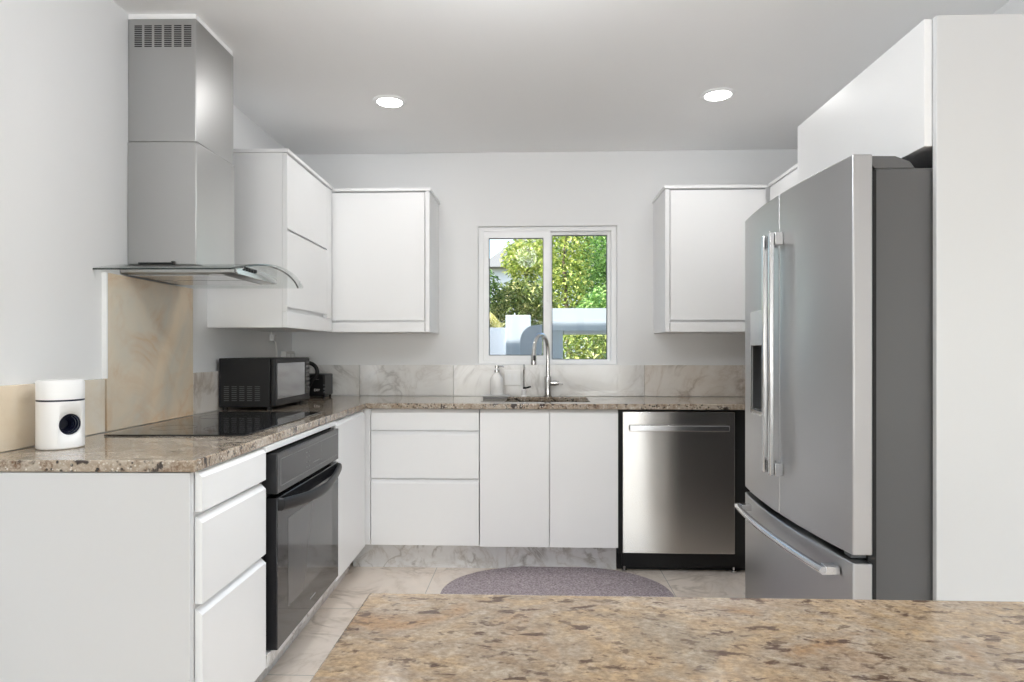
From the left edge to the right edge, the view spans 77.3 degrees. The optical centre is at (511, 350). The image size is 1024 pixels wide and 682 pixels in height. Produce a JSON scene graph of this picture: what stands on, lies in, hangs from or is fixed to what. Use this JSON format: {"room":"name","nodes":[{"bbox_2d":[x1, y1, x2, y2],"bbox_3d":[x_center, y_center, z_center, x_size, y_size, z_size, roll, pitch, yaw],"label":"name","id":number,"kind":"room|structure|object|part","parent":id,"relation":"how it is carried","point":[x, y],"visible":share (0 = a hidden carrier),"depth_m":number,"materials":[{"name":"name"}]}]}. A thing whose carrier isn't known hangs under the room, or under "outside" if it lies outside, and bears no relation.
{"room":"kitchen","nodes":[
{"label":"kitchen","id":0,"kind":"room"},
{"bbox_2d":[0,0,291,452],"bbox_3d":[-1.488,-0.024,2.215,0.152,2.428,3.750,0,0,1],"label":"wall","id":1,"kind":"structure","parent":0,"point":[64,63],"depth_m":2.02,"materials":[{"name":"paint"}]},
{"bbox_2d":[0,379,104,452],"bbox_3d":[-1.409,0.188,1.922,0.014,0.183,0.554,0,0,1],"label":"backsplash slab","id":2,"kind":"structure","parent":1,"relation":"attached to","point":[17,402],"depth_m":1.85,"materials":[{"name":"stone"}]},
{"bbox_2d":[102,272,192,431],"bbox_3d":[-1.398,0.004,2.493,0.017,0.549,0.583,0,0,1],"label":"backsplash panel","id":3,"kind":"object","parent":1,"relation":"attached to","point":[147,326],"visible":1,"depth_m":2.43,"materials":[{"name":"stone"}]},
{"bbox_3d":[-1.403,-0.088,2.205,0.017,0.366,0.007,0,0,2],"label":"edge trim","id":4,"kind":"part","parent":3,"relation":"part of","materials":[{"name":"white"}]},
{"bbox_2d":[93,14,298,287],"bbox_3d":[-1.154,-0.755,2.479,0.518,0.963,0.666,0,0,2],"label":"range hood","id":5,"kind":"object","parent":1,"relation":"attached to","point":[181,168],"visible":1,"depth_m":2.35,"materials":[{"name":"metal"}]},
{"bbox_2d":[134,25,190,46],"bbox_3d":[-1.279,-1.154,2.347,0.210,0.079,0.004,0,0,1],"label":"vent grille","id":6,"kind":"object","parent":5,"relation":"attached to","point":[144,35],"depth_m":2.35,"materials":[{"name":"silver metal"}]},
{"bbox_3d":[-0.990,-0.297,2.490,0.009,0.037,0.375,0,0,1],"label":"control panel","id":7,"kind":"part","parent":5,"relation":"part of","materials":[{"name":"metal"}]},
{"bbox_2d":[193,371,231,414],"bbox_3d":[-1.386,0.188,3.387,0.014,0.183,1.193,0,0,1],"label":"backsplash slab","id":8,"kind":"structure","parent":1,"relation":"attached to","point":[205,384],"depth_m":2.90,"materials":[{"name":"stone"}]},
{"bbox_2d":[207,149,332,331],"bbox_3d":[-1.206,-0.517,3.291,0.391,0.818,0.732,0,0,2],"label":"upper cabinet","id":9,"kind":"object","parent":1,"relation":"attached to","point":[283,207],"visible":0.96,"depth_m":2.94,"materials":[{"name":"white wood"}]},
{"bbox_2d":[270,332,277,356],"bbox_3d":[-1.375,-0.008,3.713,0.026,0.197,0.118,0,0,2],"label":"power cord","id":10,"kind":"object","parent":9,"relation":"hanging from","point":[272,337],"visible":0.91,"depth_m":3.68,"materials":[{"name":"white plastic"}]},
{"bbox_3d":[-1.036,-0.144,3.279,0.022,0.072,0.688,0,0,1],"label":"rail","id":11,"kind":"part","parent":9,"relation":"part of","materials":[{"name":"white wood"}]},
{"bbox_3d":[-1.037,-0.379,3.239,0.022,0.353,0.588,0,0,1],"label":"door","id":12,"kind":"part","parent":9,"relation":"part of","materials":[{"name":"white wood"}]},
{"bbox_3d":[-1.037,-0.732,3.239,0.022,0.340,0.588,0,0,1],"label":"door","id":13,"kind":"part","parent":9,"relation":"part of","materials":[{"name":"white wood"}]},
{"bbox_2d":[281,351,294,356],"bbox_3d":[-1.368,0.038,3.911,0.036,0.073,0.146,0,0,2],"label":"outlet","id":14,"kind":"object","parent":1,"relation":"attached to","point":[283,353],"visible":0.43,"depth_m":3.87,"materials":[{"name":"white plastic"}]},
{"bbox_2d":[262,550,744,681],"bbox_3d":[0.296,1.240,-1.546,8.100,0.100,11.330,0,0,2],"label":"floor","id":15,"kind":"structure","parent":0,"point":[300,662],"depth_m":3.18,"materials":[{"name":"tile"}]},
{"bbox_2d":[0,448,265,681],"bbox_3d":[-1.101,0.751,1.863,0.606,0.878,0.457,0,0,2],"label":"base cabinet","id":16,"kind":"object","parent":15,"relation":"on","point":[105,576],"visible":0.92,"depth_m":1.64,"materials":[{"name":"laminate"}]},
{"bbox_3d":[-1.113,0.751,1.650,0.580,0.878,0.020,0,0,1],"label":"panel","id":17,"kind":"part","parent":16,"relation":"part of","materials":[{"name":"laminate"}]},
{"bbox_3d":[-0.812,0.365,1.870,0.020,0.105,0.414,0,0,1],"label":"drawer","id":18,"kind":"part","parent":16,"relation":"part of","materials":[{"name":"white wood"}]},
{"bbox_3d":[-0.812,0.544,1.870,0.020,0.228,0.414,0,0,1],"label":"drawer","id":19,"kind":"part","parent":16,"relation":"part of","materials":[{"name":"white wood"}]},
{"bbox_3d":[-0.812,0.849,1.870,0.020,0.356,0.414,0,0,1],"label":"drawer","id":20,"kind":"part","parent":16,"relation":"part of","materials":[{"name":"white wood"}]},
{"bbox_2d":[259,421,335,667],"bbox_3d":[-1.092,0.676,2.478,0.611,0.728,0.787,0,0,2],"label":"base cabinet","id":21,"kind":"object","parent":15,"relation":"on","point":[270,654],"visible":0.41,"depth_m":2.33,"materials":[{"name":"wood"}]},
{"bbox_3d":[-0.811,0.322,2.473,0.033,0.020,0.776,0,0,1],"label":"rail","id":22,"kind":"part","parent":21,"relation":"part of","materials":[{"name":"white wood"}]},
{"bbox_3d":[-0.812,1.020,2.481,0.029,0.040,0.760,0,0,1],"label":"rail","id":23,"kind":"part","parent":21,"relation":"part of","materials":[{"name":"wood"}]},
{"bbox_2d":[262,428,341,649],"bbox_3d":[-1.029,0.668,2.474,0.616,0.656,0.738,0,0,2],"label":"oven","id":24,"kind":"object","parent":21,"relation":"in","point":[301,482],"visible":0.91,"depth_m":2.33,"materials":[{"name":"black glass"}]},
{"bbox_3d":[-0.800,0.408,2.475,0.055,0.135,0.708,0,0,1],"label":"control panel","id":25,"kind":"part","parent":24,"relation":"part of","materials":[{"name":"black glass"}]},
{"bbox_3d":[-0.751,0.524,2.478,0.062,0.067,0.698,0,0,1],"label":"handle","id":26,"kind":"part","parent":24,"relation":"part of","materials":[{"name":"black plastic"}]},
{"bbox_2d":[254,565,349,681],"bbox_3d":[-0.907,1.117,2.591,0.022,0.147,1.800,0,0,1],"label":"baseboard","id":27,"kind":"structure","parent":15,"relation":"on","point":[266,671],"depth_m":2.68,"materials":[{"name":"stone"}]},
{"bbox_2d":[331,410,364,580],"bbox_3d":[-1.081,0.676,3.151,0.609,0.728,0.575,0,0,2],"label":"base cabinet","id":28,"kind":"object","parent":15,"relation":"on","point":[351,428],"visible":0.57,"depth_m":3.12,"materials":[{"name":"white wood"}]},
{"bbox_2d":[363,409,479,545],"bbox_3d":[-0.482,0.681,3.709,0.629,0.738,0.540,0,0,2],"label":"base cabinet","id":29,"kind":"object","parent":15,"relation":"on","point":[422,466],"visible":0.88,"depth_m":3.44,"materials":[{"name":"white wood"}]},
{"bbox_3d":[-0.468,0.370,3.448,0.583,0.112,0.020,0,0,2],"label":"drawer","id":30,"kind":"part","parent":29,"relation":"part of","materials":[{"name":"white wood"}]},
{"bbox_3d":[-0.468,0.557,3.448,0.583,0.254,0.020,0,0,2],"label":"drawer","id":31,"kind":"part","parent":29,"relation":"part of","materials":[{"name":"white wood"}]},
{"bbox_3d":[-0.468,0.867,3.448,0.583,0.354,0.020,0,0,2],"label":"drawer","id":32,"kind":"part","parent":29,"relation":"part of","materials":[{"name":"white wood"}]},
{"bbox_2d":[353,545,615,569],"bbox_3d":[-0.155,1.121,3.518,1.445,0.137,0.020,0,0,2],"label":"baseboard","id":33,"kind":"structure","parent":15,"relation":"on","point":[432,556],"depth_m":3.51,"materials":[{"name":"stone"}]},
{"bbox_2d":[480,409,617,547],"bbox_3d":[0.205,0.681,3.685,0.738,0.738,0.540,0,0,2],"label":"base cabinet","id":34,"kind":"object","parent":15,"relation":"on","point":[549,477],"visible":0.88,"depth_m":3.42,"materials":[{"name":"white wood"}]},
{"bbox_3d":[0.013,0.681,3.432,0.372,0.734,0.020,0,0,2],"label":"door","id":35,"kind":"part","parent":34,"relation":"part of","materials":[{"name":"white wood"}]},
{"bbox_3d":[0.383,0.681,3.419,0.362,0.734,0.020,0,0,2],"label":"door","id":36,"kind":"part","parent":34,"relation":"part of","materials":[{"name":"white wood"}]},
{"bbox_2d":[440,566,674,596],"bbox_3d":[0.216,1.183,3.089,1.134,0.011,0.850,0,0,2],"label":"rug","id":37,"kind":"object","parent":15,"relation":"on","point":[523,580],"visible":0.48,"depth_m":3.26,"materials":[{"name":"fabric"}]},
{"bbox_2d":[310,593,1023,681],"bbox_3d":[0.298,0.735,0.389,0.952,0.910,0.678,0,0,2],"label":"kitchen island","id":38,"kind":"object","parent":15,"relation":"on","point":[391,637],"visible":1,"depth_m":0.62,"materials":[{"name":"stone"}]},
{"bbox_2d":[616,410,749,572],"bbox_3d":[0.926,0.754,3.632,0.698,0.872,0.556,0,0,2],"label":"dishwasher","id":39,"kind":"object","parent":15,"relation":"on","point":[681,473],"visible":0.94,"depth_m":3.39,"materials":[{"name":"metal"}]},
{"bbox_3d":[0.881,0.407,3.369,0.519,0.030,0.027,0,0,2],"label":"bar handle","id":40,"kind":"part","parent":39,"relation":"part of","materials":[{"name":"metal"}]},
{"bbox_3d":[0.926,1.119,3.448,0.670,0.082,0.016,0,0,2],"label":"toe panel","id":41,"kind":"part","parent":39,"relation":"part of","materials":[{"name":"black plastic"}]},
{"bbox_2d":[734,154,932,599],"bbox_3d":[1.294,0.324,2.172,0.884,1.732,0.891,0,0,2],"label":"refrigerator","id":42,"kind":"object","parent":15,"relation":"on","point":[839,263],"visible":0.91,"depth_m":1.78,"materials":[{"name":"grey metal"}]},
{"bbox_3d":[0.921,0.616,2.529,0.040,0.024,0.040,0,0,2],"label":"handle mount","id":43,"kind":"part","parent":42,"relation":"part of","materials":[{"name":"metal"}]},
{"bbox_3d":[0.927,0.044,2.403,0.003,0.392,0.225,0,0,6],"label":"dispenser frame","id":44,"kind":"part","parent":42,"relation":"part of","materials":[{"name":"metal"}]},
{"bbox_3d":[0.961,0.011,2.407,0.083,1.091,0.444,0,0,2],"label":"door","id":45,"kind":"part","parent":42,"relation":"part of","materials":[{"name":"metal"}]},
{"bbox_3d":[0.875,0.011,2.218,0.017,0.819,0.018,0,0,2],"label":"handle","id":46,"kind":"part","parent":42,"relation":"part of","materials":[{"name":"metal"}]},
{"bbox_3d":[0.873,0.011,2.157,0.017,0.819,0.018,0,0,2],"label":"handle","id":47,"kind":"part","parent":42,"relation":"part of","materials":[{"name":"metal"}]},
{"bbox_3d":[0.896,-0.378,2.156,0.028,0.042,0.022,0,0,2],"label":"handle mount","id":48,"kind":"part","parent":42,"relation":"part of","materials":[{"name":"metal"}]},
{"bbox_3d":[0.896,0.399,2.156,0.028,0.042,0.022,0,0,2],"label":"handle mount","id":49,"kind":"part","parent":42,"relation":"part of","materials":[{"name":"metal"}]},
{"bbox_3d":[0.875,0.616,2.171,0.046,0.023,0.758,0,0,2],"label":"handle","id":50,"kind":"part","parent":42,"relation":"part of","materials":[{"name":"metal"}]},
{"bbox_3d":[0.953,0.842,2.184,0.083,0.527,0.891,0,0,2],"label":"freezer drawer","id":51,"kind":"part","parent":42,"relation":"part of","materials":[{"name":"metal"}]},
{"bbox_3d":[0.946,0.011,1.960,0.083,1.091,0.444,0,0,2],"label":"door","id":52,"kind":"part","parent":42,"relation":"part of","materials":[{"name":"metal"}]},
{"bbox_3d":[0.900,0.616,1.812,0.040,0.024,0.040,0,0,2],"label":"handle mount","id":53,"kind":"part","parent":42,"relation":"part of","materials":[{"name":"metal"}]},
{"bbox_2d":[933,14,1023,601],"bbox_3d":[1.449,0.137,1.744,0.582,2.106,0.018,0,0,2],"label":"panel","id":54,"kind":"object","parent":15,"relation":"on","point":[978,60],"visible":1,"depth_m":1.74,"materials":[{"name":"laminate"}]},
{"bbox_2d":[292,149,797,396],"bbox_3d":[0.181,-0.024,4.051,3.580,2.428,0.150,0,0,2],"label":"wall","id":55,"kind":"structure","parent":0,"point":[473,191],"depth_m":3.98,"materials":[{"name":"paint"}]},
{"bbox_2d":[309,365,359,395],"bbox_3d":[-1.162,0.183,4.016,0.416,0.192,0.013,0,0,2],"label":"backsplash slab","id":56,"kind":"structure","parent":55,"relation":"attached to","point":[346,378],"depth_m":4.00,"materials":[{"name":"white stone"}]},
{"bbox_2d":[331,187,439,333],"bbox_3d":[-0.741,-0.518,3.823,0.572,0.820,0.366,0,0,2],"label":"upper cabinet","id":57,"kind":"object","parent":55,"relation":"attached to","point":[385,241],"visible":0.97,"depth_m":3.65,"materials":[{"name":"white wood"}]},
{"bbox_3d":[-0.763,-0.135,3.659,0.532,0.054,0.021,0,0,2],"label":"rail","id":58,"kind":"part","parent":57,"relation":"part of","materials":[{"name":"white wood"}]},
{"bbox_2d":[360,365,453,395],"bbox_3d":[-0.658,0.183,3.998,0.588,0.192,0.013,0,0,2],"label":"backsplash slab","id":59,"kind":"structure","parent":55,"relation":"attached to","point":[375,380],"depth_m":3.99,"materials":[{"name":"white stone"}]},
{"bbox_2d":[454,365,545,395],"bbox_3d":[-0.068,0.183,3.977,0.588,0.192,0.013,0,0,2],"label":"backsplash slab","id":60,"kind":"structure","parent":55,"relation":"attached to","point":[469,380],"depth_m":3.97,"materials":[{"name":"white stone"}]},
{"bbox_2d":[504,370,519,384],"bbox_3d":[0.002,0.164,3.964,0.100,0.097,0.008,0,0,2],"label":"outlet","id":61,"kind":"object","parent":60,"relation":"attached to","point":[511,377],"visible":1,"depth_m":3.96,"materials":[{"name":"white plastic"}]},
{"bbox_2d":[508,374,516,380],"bbox_3d":[0.002,0.164,3.960,0.060,0.043,0.001,0,0,2],"label":"socket","id":62,"kind":"object","parent":61,"relation":"attached to","point":[511,377],"depth_m":3.96,"materials":[{"name":"white plastic"}]},
{"bbox_2d":[478,226,615,363],"bbox_3d":[0.221,-0.348,4.037,0.862,0.858,0.076,0,0,2],"label":"window","id":63,"kind":"structure","parent":55,"relation":"in","point":[485,234],"depth_m":4.02,"materials":[{"name":"white plastic"}]},
{"bbox_3d":[0.031,-0.346,4.032,0.423,0.814,0.030,0,0,2],"label":"sash","id":64,"kind":"part","parent":63,"relation":"part of","materials":[{"name":"clear glass"}]},
{"bbox_3d":[0.421,-0.346,4.051,0.404,0.814,0.030,0,0,2],"label":"sash","id":65,"kind":"part","parent":63,"relation":"part of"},
{"bbox_2d":[550,365,643,395],"bbox_3d":[0.521,0.183,3.957,0.587,0.192,0.013,0,0,2],"label":"backsplash slab","id":66,"kind":"structure","parent":55,"relation":"attached to","point":[577,380],"depth_m":3.95,"materials":[{"name":"white stone"}]},
{"bbox_2d":[644,365,741,396],"bbox_3d":[1.114,0.183,3.936,0.596,0.192,0.013,0,0,2],"label":"backsplash slab","id":67,"kind":"structure","parent":55,"relation":"attached to","point":[659,380],"depth_m":3.93,"materials":[{"name":"stone"}]},
{"bbox_2d":[652,184,766,333],"bbox_3d":[1.143,-0.518,3.757,0.568,0.820,0.366,0,0,2],"label":"upper cabinet","id":68,"kind":"object","parent":55,"relation":"attached to","point":[699,230],"visible":0.81,"depth_m":3.58,"materials":[{"name":"white wood"}]},
{"bbox_3d":[1.153,-0.135,3.592,0.528,0.054,0.021,0,0,2],"label":"rail","id":69,"kind":"part","parent":68,"relation":"part of","materials":[{"name":"white wood"}]},
{"bbox_2d":[742,365,744,396],"bbox_3d":[1.611,0.183,3.919,0.395,0.192,0.013,0,0,2],"label":"backsplash slab","id":70,"kind":"structure","parent":55,"relation":"attached to","point":[743,366],"depth_m":3.92,"materials":[{"name":"stone"}]},
{"bbox_2d":[112,0,1009,154],"bbox_3d":[0.296,-1.308,-1.546,8.100,0.140,11.330,0,0,2],"label":"ceiling","id":71,"kind":"structure","parent":0,"point":[472,76],"depth_m":2.77,"materials":[{"name":"paint"}]},
{"bbox_2d":[373,95,406,107],"bbox_3d":[-0.606,-1.233,3.173,0.164,0.008,0.164,0,0,2],"label":"recessed light","id":72,"kind":"object","parent":71,"relation":"in","point":[387,101],"visible":1,"depth_m":3.16,"materials":[{"name":"white"}]},
{"bbox_2d":[700,88,735,101],"bbox_3d":[0.993,-1.233,3.087,0.164,0.008,0.164,0,0,2],"label":"recessed light","id":73,"kind":"object","parent":71,"relation":"in","point":[716,94],"visible":1,"depth_m":3.07,"materials":[{"name":"white"}]},
{"bbox_2d":[993,0,1023,13],"bbox_3d":[1.855,-0.024,2.822,0.150,2.428,2.190,0,0,2],"label":"wall","id":74,"kind":"structure","parent":0,"point":[1013,6],"depth_m":2.25,"materials":[{"name":"paint"}]},
{"bbox_2d":[768,163,797,200],"bbox_3d":[1.597,-0.518,3.089,0.380,0.820,0.975,0,0,2],"label":"upper cabinet","id":75,"kind":"object","parent":74,"relation":"attached to","point":[788,179],"visible":0.15,"depth_m":3.33,"materials":[{"name":"white wood"}]},
{"bbox_2d":[798,19,932,182],"bbox_3d":[1.454,-0.741,2.181,0.603,0.351,0.852,0,0,2],"label":"upper cabinet","id":76,"kind":"object","parent":74,"relation":"attached to","point":[887,109],"visible":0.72,"depth_m":1.97,"materials":[{"name":"white wood"}]},
{"bbox_3d":[1.540,0.751,3.658,0.518,0.878,0.500,0,0,2],"label":"cabinet","id":77,"kind":"object","parent":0,"visible":0},
{"bbox_2d":[0,396,744,471],"bbox_3d":[0.179,0.295,2.775,3.179,0.030,2.373,0,0,2],"label":"countertop","id":78,"kind":"structure","parent":77,"relation":"on","point":[100,453],"depth_m":2.14,"materials":[{"name":"stone"}]},
{"bbox_2d":[35,379,84,449],"bbox_3d":[-1.310,0.181,1.857,0.118,0.196,0.118,0,0,2],"label":"canister","id":79,"kind":"object","parent":78,"relation":"on","point":[59,403],"visible":1,"depth_m":1.81,"materials":[{"name":"white ceramic"}]},
{"bbox_3d":[-1.310,0.111,1.857,0.118,0.056,0.118,0,0,2],"label":"lid","id":80,"kind":"part","parent":79,"relation":"part of","materials":[{"name":"white plastic"}]},
{"bbox_2d":[104,412,321,435],"bbox_3d":[-1.100,0.277,2.499,0.484,0.005,0.811,0,0,2],"label":"cooktop","id":81,"kind":"object","parent":78,"relation":"in","point":[217,423],"visible":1,"depth_m":2.39,"materials":[{"name":"black glass"}]},
{"bbox_2d":[219,357,308,409],"bbox_3d":[-1.239,0.157,3.246,0.277,0.246,0.495,0,0,2],"label":"microwave","id":82,"kind":"object","parent":78,"relation":"on","point":[269,382],"visible":1,"depth_m":3.00,"materials":[{"name":"black plastic"}]},
{"bbox_3d":[-1.118,0.148,3.245,0.024,0.229,0.489,0,0,1],"label":"door","id":83,"kind":"part","parent":82,"relation":"part of","materials":[{"name":"black glass"}]},
{"bbox_2d":[307,361,318,399],"bbox_3d":[-1.220,0.165,3.649,0.196,0.228,0.146,0,0,30],"label":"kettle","id":84,"kind":"object","parent":78,"relation":"on","point":[312,364],"visible":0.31,"depth_m":3.65,"materials":[{"name":"black plastic"}]},
{"bbox_3d":[-1.149,0.139,3.660,0.094,0.163,0.022,0,0,2],"label":"handle","id":85,"kind":"part","parent":84,"relation":"part of","materials":[{"name":"black plastic"}]},
{"bbox_2d":[309,373,332,397],"bbox_3d":[-1.208,0.208,3.888,0.202,0.142,0.169,0,0,2],"label":"toaster","id":86,"kind":"object","parent":78,"relation":"on","point":[322,385],"visible":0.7,"depth_m":3.81,"materials":[{"name":"black plastic"}]},
{"bbox_2d":[481,394,509,398],"bbox_3d":[-0.097,0.270,3.781,0.166,0.020,0.100,0,0,2],"label":"soap tray","id":87,"kind":"object","parent":78,"relation":"on","point":[485,396],"visible":0.98,"depth_m":3.74,"materials":[{"name":"silver metal"}]},
{"bbox_2d":[490,365,503,394],"bbox_3d":[-0.090,0.172,3.780,0.079,0.174,0.079,0,0,41],"label":"soap dispenser","id":88,"kind":"object","parent":87,"relation":"on","point":[496,381],"visible":1,"depth_m":3.75,"materials":[{"name":"white ceramic"}]},
{"bbox_2d":[521,364,530,396],"bbox_3d":[0.075,0.180,3.915,0.063,0.198,0.062,0,0,-44],"label":"filter faucet","id":89,"kind":"object","parent":78,"relation":"on","point":[524,387],"visible":1,"depth_m":3.92,"materials":[{"name":"silver metal"}]},
{"bbox_3d":[0.073,0.157,3.904,0.012,0.151,0.063,0,0,-2],"label":"spout","id":90,"kind":"part","parent":89,"relation":"part of","materials":[{"name":"metal"}]},
{"bbox_2d":[531,333,562,396],"bbox_3d":[0.188,0.084,3.861,0.262,0.391,0.102,0,0,-45],"label":"faucet","id":91,"kind":"object","parent":78,"relation":"on","point":[548,382],"visible":1,"depth_m":3.91,"materials":[{"name":"metal"}]},
{"bbox_3d":[0.277,0.197,3.924,0.074,0.033,0.035,0,0,2],"label":"lever","id":92,"kind":"part","parent":91,"relation":"part of","materials":[{"name":"metal"}]},
{"label":"outside","id":93,"kind":"structure","parent":0,"visible":0},
{"bbox_3d":[0.526,1.280,15.061,28.000,0.100,21.860,0,0,2],"label":"ground","id":94,"kind":"structure","parent":93,"visible":0},
{"bbox_2d":[490,312,502,327],"bbox_3d":[-0.403,0.387,6.613,0.898,1.697,0.810,0,0,2],"label":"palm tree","id":95,"kind":"object","parent":94,"relation":"on","point":[493,319],"visible":0.06,"depth_m":6.49,"materials":[{"name":"green plant"}]},
{"bbox_2d":[490,269,504,326],"bbox_3d":[-0.494,0.031,8.415,0.938,2.403,0.890,0,0,2],"label":"shrub","id":96,"kind":"object","parent":94,"relation":"on","point":[494,284],"visible":0.08,"depth_m":8.37,"materials":[{"name":"green plant"}]},
{"bbox_2d":[490,315,541,354],"bbox_3d":[-1.385,0.468,5.297,3.262,1.525,0.410,0,0,2],"label":"wall","id":97,"kind":"structure","parent":94,"relation":"on","point":[518,336],"depth_m":5.25,"materials":[{"name":"grey paint"}]},
{"bbox_2d":[506,282,533,308],"bbox_3d":[0.128,0.123,9.004,0.670,2.222,0.690,0,0,40],"label":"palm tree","id":98,"kind":"object","parent":94,"relation":"on","point":[512,282],"visible":0.06,"depth_m":8.87,"materials":[{"name":"green plant"}]},
{"bbox_2d":[490,277,556,339],"bbox_3d":[0.119,0.176,7.497,0.874,2.114,0.788,0,0,2],"label":"shrub","id":99,"kind":"object","parent":94,"relation":"on","point":[528,298],"visible":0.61,"depth_m":7.34,"materials":[{"name":"green plant"}]},
{"bbox_2d":[499,239,556,282],"bbox_3d":[0.253,-0.251,9.593,0.900,2.966,1.058,0,0,2],"label":"leafy tree","id":100,"kind":"object","parent":94,"relation":"on","point":[528,267],"visible":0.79,"depth_m":9.40,"materials":[{"name":"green plant"}]},
{"bbox_2d":[490,236,604,357],"bbox_3d":[0.734,-0.890,15.284,5.600,4.240,3.800,0,0,2],"label":"house","id":101,"kind":"structure","parent":94,"relation":"on","point":[495,264],"depth_m":13.57,"materials":[{"name":"paint"}]},
{"bbox_2d":[537,236,593,354],"bbox_3d":[0.687,-0.357,8.178,0.743,3.177,0.908,0,0,2],"label":"leafy tree","id":102,"kind":"object","parent":94,"relation":"on","point":[566,292],"visible":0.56,"depth_m":8.07,"materials":[{"name":"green plant"}]},
{"bbox_2d":[535,236,605,355],"bbox_3d":[1.640,-0.634,11.163,2.820,3.732,1.598,0,0,2],"label":"leafy tree","id":103,"kind":"object","parent":94,"relation":"on","point":[598,253],"visible":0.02,"depth_m":10.98,"materials":[{"name":"green plant"}]},
{"bbox_2d":[542,335,605,358],"bbox_3d":[0.762,0.458,5.979,1.423,1.554,0.808,0,0,2],"label":"shrub","id":104,"kind":"object","parent":94,"relation":"on","point":[578,342],"visible":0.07,"depth_m":5.85,"materials":[{"name":"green plant"}]},
{"bbox_2d":[552,308,605,358],"bbox_3d":[1.519,0.443,5.240,2.530,1.575,0.220,0,0,2],"label":"gateway","id":105,"kind":"object","parent":94,"relation":"on","point":[565,321],"visible":0.14,"depth_m":5.17,"materials":[{"name":"paint"}]},
{"bbox_3d":[0.352,0.534,5.291,0.130,1.392,0.200,0,0,2],"label":"post","id":106,"kind":"part","parent":105,"relation":"part of","materials":[{"name":"paint"}]},
{"bbox_2d":[571,236,605,307],"bbox_3d":[1.466,-0.320,8.840,1.333,3.104,1.088,0,0,2],"label":"leafy tree","id":107,"kind":"object","parent":94,"relation":"on","point":[602,254],"visible":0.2,"depth_m":8.73,"materials":[{"name":"green plant"}]},
{"bbox_2d":[576,285,605,350],"bbox_3d":[1.095,0.256,6.965,0.908,1.953,0.779,0,0,2],"label":"shrub","id":108,"kind":"object","parent":94,"relation":"on","point":[594,296],"visible":0.13,"depth_m":6.89,"materials":[{"name":"green plant"}]}
]}

